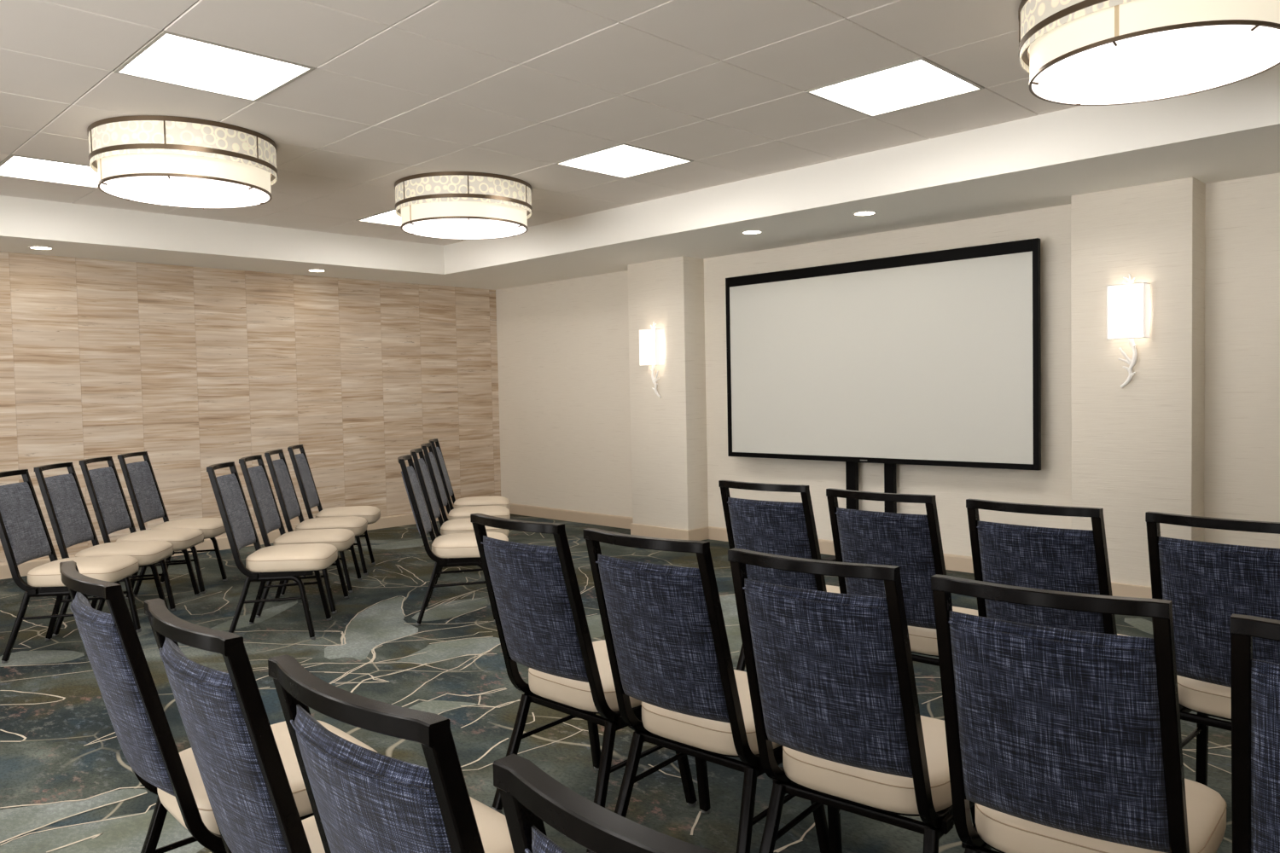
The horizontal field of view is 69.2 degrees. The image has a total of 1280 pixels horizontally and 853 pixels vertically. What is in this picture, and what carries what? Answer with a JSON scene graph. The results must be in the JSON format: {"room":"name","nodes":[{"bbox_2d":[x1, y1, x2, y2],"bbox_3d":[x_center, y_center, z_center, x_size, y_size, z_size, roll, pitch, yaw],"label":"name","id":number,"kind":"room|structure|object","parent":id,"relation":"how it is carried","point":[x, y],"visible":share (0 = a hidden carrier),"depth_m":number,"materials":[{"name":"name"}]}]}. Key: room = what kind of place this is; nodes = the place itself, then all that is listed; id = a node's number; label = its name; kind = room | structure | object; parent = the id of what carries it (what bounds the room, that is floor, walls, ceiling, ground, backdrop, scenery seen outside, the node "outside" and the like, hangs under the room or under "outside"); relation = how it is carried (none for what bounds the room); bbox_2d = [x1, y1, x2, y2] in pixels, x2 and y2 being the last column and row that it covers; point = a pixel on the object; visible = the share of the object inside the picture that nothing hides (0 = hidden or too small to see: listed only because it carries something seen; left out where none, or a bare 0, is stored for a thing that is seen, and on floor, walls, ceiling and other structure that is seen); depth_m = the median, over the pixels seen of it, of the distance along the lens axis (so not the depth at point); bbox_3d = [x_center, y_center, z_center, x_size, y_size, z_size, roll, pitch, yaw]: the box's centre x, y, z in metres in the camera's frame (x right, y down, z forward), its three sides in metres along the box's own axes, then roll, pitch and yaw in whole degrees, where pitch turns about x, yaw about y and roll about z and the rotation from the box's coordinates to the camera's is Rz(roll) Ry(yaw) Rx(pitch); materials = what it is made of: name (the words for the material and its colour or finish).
{"room":"hotel conference room","nodes":[
{"label":"hotel conference room","id":0,"kind":"room"},
{"bbox_2d":[0,251,500,564],"bbox_3d":[-4.713,-0.313,7.058,0.120,2.932,9.120,1,3,45],"label":"wall","id":1,"kind":"structure","parent":0,"point":[193,369],"depth_m":8.14,"materials":[{"name":"wood"}]},
{"bbox_2d":[0,509,448,579],"bbox_3d":[-4.679,1.079,7.022,0.014,0.112,9.000,1,3,45],"label":"baseboard","id":2,"kind":"structure","parent":1,"relation":"attached to","point":[408,519],"depth_m":8.09,"materials":[{"name":"brown wood"}]},
{"bbox_2d":[0,0,1078,245],"bbox_3d":[-0.740,-1.476,2.156,10.816,0.016,7.826,1,3,45],"label":"ceiling","id":3,"kind":"structure","parent":0,"point":[517,89],"depth_m":4.24,"materials":[{"name":"tile"}]},
{"bbox_2d":[0,154,98,188],"bbox_3d":[-3.548,-1.582,5.656,0.610,0.073,0.610,1,3,45],"label":"ceiling light panel","id":4,"kind":"object","parent":3,"relation":"attached to","point":[17,166],"depth_m":5.76,"materials":[{"name":"white plastic"}]},
{"bbox_2d":[87,115,277,209],"bbox_3d":[-2.449,-1.399,5.015,0.914,0.294,0.916,1,3,45],"label":"drum ceiling light","id":5,"kind":"object","parent":3,"relation":"attached to","point":[175,161],"visible":1,"depth_m":4.70,"materials":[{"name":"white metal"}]},
{"bbox_2d":[99,175,269,208],"bbox_3d":[-2.446,-1.259,5.020,0.826,0.008,0.826,1,3,45],"label":"diffuser","id":6,"kind":"object","parent":5,"relation":"attached to","point":[175,191],"depth_m":4.94,"materials":[{"name":"white"}]},
{"bbox_2d":[113,29,314,101],"bbox_3d":[-1.810,-1.550,3.944,0.610,0.073,0.610,1,3,45],"label":"ceiling light panel","id":7,"kind":"object","parent":3,"relation":"attached to","point":[171,58],"depth_m":4.01,"materials":[{"name":"white plastic"}]},
{"bbox_2d":[355,209,401,226],"bbox_3d":[-1.836,-1.685,7.392,0.610,0.073,0.610,1,3,45],"label":"ceiling light panel","id":8,"kind":"object","parent":3,"relation":"attached to","point":[389,218],"depth_m":7.49,"materials":[{"name":"white plastic"}]},
{"bbox_2d":[394,171,532,240],"bbox_3d":[-1.190,-1.474,6.291,0.914,0.294,0.916,1,3,45],"label":"drum ceiling light","id":9,"kind":"object","parent":3,"relation":"attached to","point":[462,206],"visible":1,"depth_m":5.95,"materials":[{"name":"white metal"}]},
{"bbox_2d":[402,218,526,239],"bbox_3d":[-1.187,-1.334,6.296,0.826,0.008,0.826,1,3,45],"label":"diffuser","id":10,"kind":"object","parent":9,"relation":"attached to","point":[450,229],"depth_m":6.22,"materials":[{"name":"white"}]},
{"bbox_2d":[0,0,990,162],"bbox_3d":[-0.742,-1.553,2.188,10.860,0.154,7.870,1,3,45],"label":"grid","id":11,"kind":"object","parent":3,"relation":"attached to","point":[198,0],"visible":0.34,"depth_m":4.05,"materials":[{"name":"metal"}]},
{"bbox_2d":[553,143,693,178],"bbox_3d":[-0.098,-1.653,5.679,0.610,0.073,0.610,1,3,45],"label":"ceiling light panel","id":12,"kind":"object","parent":3,"relation":"attached to","point":[623,160],"depth_m":5.79,"materials":[{"name":"white plastic"}]},
{"bbox_2d":[0,64,1279,290],"bbox_3d":[-0.605,-1.394,2.871,11.620,0.331,9.020,1,3,45],"label":"soffit","id":13,"kind":"structure","parent":3,"relation":"attached to","point":[1231,131],"depth_m":6.26,"materials":[{"name":"white paint"}]},
{"bbox_2d":[28,245,53,250],"bbox_3d":[-4.369,-1.302,6.768,0.156,0.004,0.156,1,3,45],"label":"recessed light","id":14,"kind":"object","parent":13,"relation":"attached to","point":[34,247],"visible":1,"depth_m":6.76,"materials":[{"name":"white"}]},
{"bbox_2d":[307,269,325,272],"bbox_3d":[-2.884,-1.391,8.274,0.156,0.004,0.156,1,3,45],"label":"recessed light","id":15,"kind":"object","parent":13,"relation":"attached to","point":[312,270],"visible":1,"depth_m":8.29,"materials":[{"name":"white glass"}]},
{"bbox_2d":[741,230,762,234],"bbox_3d":[0.809,-1.404,6.705,0.156,0.004,0.156,1,3,45],"label":"recessed light","id":16,"kind":"object","parent":13,"relation":"attached to","point":[747,232],"visible":1,"depth_m":6.71,"materials":[{"name":"white"}]},
{"bbox_2d":[852,210,877,215],"bbox_3d":[1.467,-1.392,6.062,0.156,0.004,0.156,1,3,45],"label":"recessed light","id":17,"kind":"object","parent":13,"relation":"attached to","point":[864,212],"visible":1,"depth_m":6.06,"materials":[{"name":"white"}]},
{"bbox_2d":[804,56,984,116],"bbox_3d":[1.205,-1.629,4.395,0.610,0.073,0.610,1,3,45],"label":"ceiling light panel","id":18,"kind":"object","parent":3,"relation":"attached to","point":[919,81],"depth_m":4.47,"materials":[{"name":"white plastic"}]},
{"bbox_2d":[1018,0,1279,105],"bbox_3d":[1.851,-1.419,3.329,0.914,0.294,0.916,1,3,45],"label":"drum ceiling light","id":19,"kind":"object","parent":3,"relation":"attached to","point":[1073,52],"visible":1,"depth_m":3.18,"materials":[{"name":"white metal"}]},
{"bbox_2d":[0,513,1232,852],"bbox_3d":[-0.553,1.208,2.994,11.650,0.003,9.050,1,3,45],"label":"floor","id":20,"kind":"structure","parent":0,"point":[68,785],"depth_m":4.07,"materials":[{"name":"carpet"}]},
{"bbox_2d":[0,469,139,663],"bbox_3d":[-3.046,0.707,4.914,0.627,0.949,0.462,-1,2,-7],"label":"banquet chair","id":21,"kind":"object","parent":20,"relation":"on","point":[25,537],"visible":0.84,"depth_m":4.83,"materials":[{"name":"fabric"}]},
{"bbox_2d":[33,462,173,636],"bbox_3d":[-3.117,0.688,5.431,0.627,0.949,0.462,-1,2,-7],"label":"banquet chair","id":22,"kind":"object","parent":20,"relation":"on","point":[72,525],"visible":0.82,"depth_m":5.35,"materials":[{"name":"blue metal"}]},
{"bbox_2d":[78,456,203,611],"bbox_3d":[-3.171,0.670,5.941,0.627,0.949,0.462,-1,2,-7],"label":"banquet chair","id":23,"kind":"object","parent":20,"relation":"on","point":[108,501],"visible":0.76,"depth_m":5.87,"materials":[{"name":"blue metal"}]},
{"bbox_2d":[117,451,227,596],"bbox_3d":[-3.215,0.651,6.442,0.627,0.949,0.462,-1,2,-6],"label":"banquet chair","id":24,"kind":"object","parent":20,"relation":"on","point":[141,482],"visible":0.79,"depth_m":6.36,"materials":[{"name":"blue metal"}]},
{"bbox_2d":[59,560,377,852],"bbox_3d":[-0.959,0.772,2.170,0.627,0.949,0.462,-3,3,-43],"label":"banquet chair","id":25,"kind":"object","parent":20,"relation":"on","point":[113,649],"visible":0.64,"depth_m":1.92,"materials":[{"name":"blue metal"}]},
{"bbox_2d":[206,461,337,639],"bbox_3d":[-2.040,0.676,5.192,0.627,0.949,0.462,-1,2,-7],"label":"banquet chair","id":26,"kind":"object","parent":20,"relation":"on","point":[288,561],"visible":0.94,"depth_m":5.03,"materials":[{"name":"beige fabric"}]},
{"bbox_2d":[238,454,354,617],"bbox_3d":[-2.122,0.655,5.779,0.627,0.949,0.462,-1,2,-8],"label":"banquet chair","id":27,"kind":"object","parent":20,"relation":"on","point":[258,486],"visible":0.81,"depth_m":5.67,"materials":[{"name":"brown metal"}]},
{"bbox_2d":[264,449,367,596],"bbox_3d":[-2.210,0.634,6.369,0.627,0.949,0.462,-1,2,-9],"label":"banquet chair","id":28,"kind":"object","parent":20,"relation":"on","point":[279,471],"visible":0.7,"depth_m":6.26,"materials":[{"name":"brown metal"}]},
{"bbox_2d":[143,598,513,852],"bbox_3d":[-0.545,0.780,1.755,0.627,0.949,0.462,-3,3,-44],"label":"banquet chair","id":29,"kind":"object","parent":20,"relation":"on","point":[224,716],"visible":0.78,"depth_m":1.49,"materials":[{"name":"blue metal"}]},
{"bbox_2d":[287,444,380,576],"bbox_3d":[-2.286,0.612,6.971,0.627,0.949,0.462,-1,2,-9],"label":"banquet chair","id":30,"kind":"object","parent":20,"relation":"on","point":[302,470],"visible":0.64,"depth_m":6.86,"materials":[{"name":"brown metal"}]},
{"bbox_2d":[267,654,484,852],"bbox_3d":[-0.167,0.787,1.381,0.462,0.949,0.627,1,3,44],"label":"banquet chair","id":31,"kind":"object","parent":20,"relation":"on","point":[362,800],"visible":1,"depth_m":1.11,"materials":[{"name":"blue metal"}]},
{"bbox_2d":[397,454,508,626],"bbox_3d":[-1.097,0.645,5.505,0.627,0.949,0.462,-1,2,-8],"label":"banquet chair","id":32,"kind":"object","parent":20,"relation":"on","point":[454,549],"visible":0.76,"depth_m":5.32,"materials":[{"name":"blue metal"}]},
{"bbox_2d":[410,448,508,599],"bbox_3d":[-1.189,0.621,6.167,0.627,0.949,0.462,-1,2,-8],"label":"banquet chair","id":33,"kind":"object","parent":20,"relation":"on","point":[457,526],"visible":0.52,"depth_m":6.00,"materials":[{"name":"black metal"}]},
{"bbox_2d":[420,442,510,579],"bbox_3d":[-1.276,0.597,6.826,0.627,0.949,0.462,-1,2,-8],"label":"banquet chair","id":34,"kind":"object","parent":20,"relation":"on","point":[496,511],"visible":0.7,"depth_m":6.68,"materials":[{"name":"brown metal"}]},
{"bbox_2d":[428,438,510,510],"bbox_3d":[-1.367,0.573,7.481,0.627,0.949,0.462,-1,2,-8],"label":"banquet chair","id":35,"kind":"object","parent":20,"relation":"on","point":[493,500],"visible":0.51,"depth_m":7.34,"materials":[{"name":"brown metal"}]},
{"bbox_2d":[470,512,697,852],"bbox_3d":[-0.161,0.728,2.888,0.462,0.949,0.627,1,3,43],"label":"banquet chair","id":36,"kind":"object","parent":20,"relation":"on","point":[534,592],"visible":0.78,"depth_m":2.70,"materials":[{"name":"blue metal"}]},
{"bbox_2d":[492,754,718,852],"bbox_3d":[0.206,0.794,1.004,0.462,0.949,0.627,1,3,44],"label":"banquet chair","id":37,"kind":"object","parent":20,"relation":"on","point":[530,797],"visible":1,"depth_m":0.83,"materials":[{"name":"black metal"}]},
{"bbox_2d":[583,528,829,852],"bbox_3d":[0.199,0.734,2.545,0.462,0.949,0.627,1,3,41],"label":"banquet chair","id":38,"kind":"object","parent":20,"relation":"on","point":[664,626],"visible":0.77,"depth_m":2.35,"materials":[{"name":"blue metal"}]},
{"bbox_2d":[718,480,840,671],"bbox_3d":[0.659,0.677,3.767,0.462,0.949,0.627,1,3,42],"label":"banquet chair","id":39,"kind":"object","parent":20,"relation":"on","point":[779,528],"visible":0.29,"depth_m":3.53,"materials":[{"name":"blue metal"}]},
{"bbox_2d":[727,548,991,852],"bbox_3d":[0.543,0.741,2.201,0.462,0.949,0.627,1,3,40],"label":"banquet chair","id":40,"kind":"object","parent":20,"relation":"on","point":[831,680],"visible":0.86,"depth_m":2.01,"materials":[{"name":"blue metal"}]},
{"bbox_2d":[725,238,1041,561],"bbox_3d":[1.579,-0.095,6.757,2.550,2.227,0.425,1,3,45],"label":"screen","id":41,"kind":"object","parent":20,"relation":"on","point":[930,358],"visible":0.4,"depth_m":6.64,"materials":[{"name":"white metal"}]},
{"bbox_2d":[826,488,978,666],"bbox_3d":[1.009,0.685,3.381,0.462,0.949,0.627,1,3,43],"label":"banquet chair","id":42,"kind":"object","parent":20,"relation":"on","point":[910,543],"visible":0.34,"depth_m":3.16,"materials":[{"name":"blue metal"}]},
{"bbox_2d":[965,499,1128,636],"bbox_3d":[1.373,0.693,2.991,0.462,0.949,0.627,1,3,45],"label":"banquet chair","id":43,"kind":"object","parent":20,"relation":"on","point":[1073,561],"visible":0.32,"depth_m":2.77,"materials":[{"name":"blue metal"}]},
{"bbox_2d":[930,574,1226,852],"bbox_3d":[0.893,0.747,1.868,0.462,0.949,0.627,1,3,39],"label":"banquet chair","id":44,"kind":"object","parent":20,"relation":"on","point":[1061,741],"visible":1,"depth_m":1.66,"materials":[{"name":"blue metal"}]},
{"bbox_2d":[1145,512,1279,786],"bbox_3d":[1.741,0.701,2.609,0.627,0.949,0.462,-3,3,-42],"label":"banquet chair","id":45,"kind":"object","parent":20,"relation":"on","point":[1206,584],"visible":0.66,"depth_m":2.48,"materials":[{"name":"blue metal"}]},
{"bbox_2d":[1230,613,1279,852],"bbox_3d":[1.241,0.753,1.528,0.462,0.949,0.627,1,3,39],"label":"banquet chair","id":46,"kind":"object","parent":20,"relation":"on","point":[1254,683],"visible":1,"depth_m":1.43,"materials":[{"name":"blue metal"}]},
{"bbox_2d":[627,256,708,530],"bbox_3d":[0.246,-0.238,8.233,0.675,2.451,0.275,1,3,45],"label":"pillar","id":47,"kind":"structure","parent":0,"point":[668,433],"depth_m":8.05,"materials":[{"name":"beige paint"}]},
{"bbox_2d":[639,321,664,397],"bbox_3d":[0.106,-0.580,8.075,0.203,0.664,0.118,1,3,45],"label":"wall sconce","id":48,"kind":"object","parent":47,"relation":"attached to","point":[651,340],"visible":1,"depth_m":8.02,"materials":[{"name":"white"}]},
{"bbox_2d":[495,172,1279,557],"bbox_3d":[2.618,-0.425,6.146,11.600,2.932,0.120,1,3,45],"label":"wall","id":49,"kind":"structure","parent":0,"point":[563,360],"depth_m":6.67,"materials":[{"name":"beige paint"}]},
{"bbox_2d":[509,503,1151,599],"bbox_3d":[2.506,0.972,6.058,11.600,0.112,0.279,1,3,45],"label":"baseboard","id":50,"kind":"structure","parent":49,"relation":"attached to","point":[952,562],"depth_m":8.10,"materials":[{"name":"brown wood"}]},
{"bbox_2d":[1070,177,1205,587],"bbox_3d":[2.970,-0.188,5.549,0.655,2.451,0.275,1,3,45],"label":"pillar","id":51,"kind":"structure","parent":0,"point":[1138,447],"depth_m":5.41,"materials":[{"name":"beige paint"}]},
{"bbox_2d":[1106,273,1150,388],"bbox_3d":[2.835,-0.556,5.384,0.203,0.664,0.118,1,3,45],"label":"wall sconce","id":52,"kind":"object","parent":51,"relation":"attached to","point":[1128,304],"visible":1,"depth_m":5.34,"materials":[{"name":"white"}]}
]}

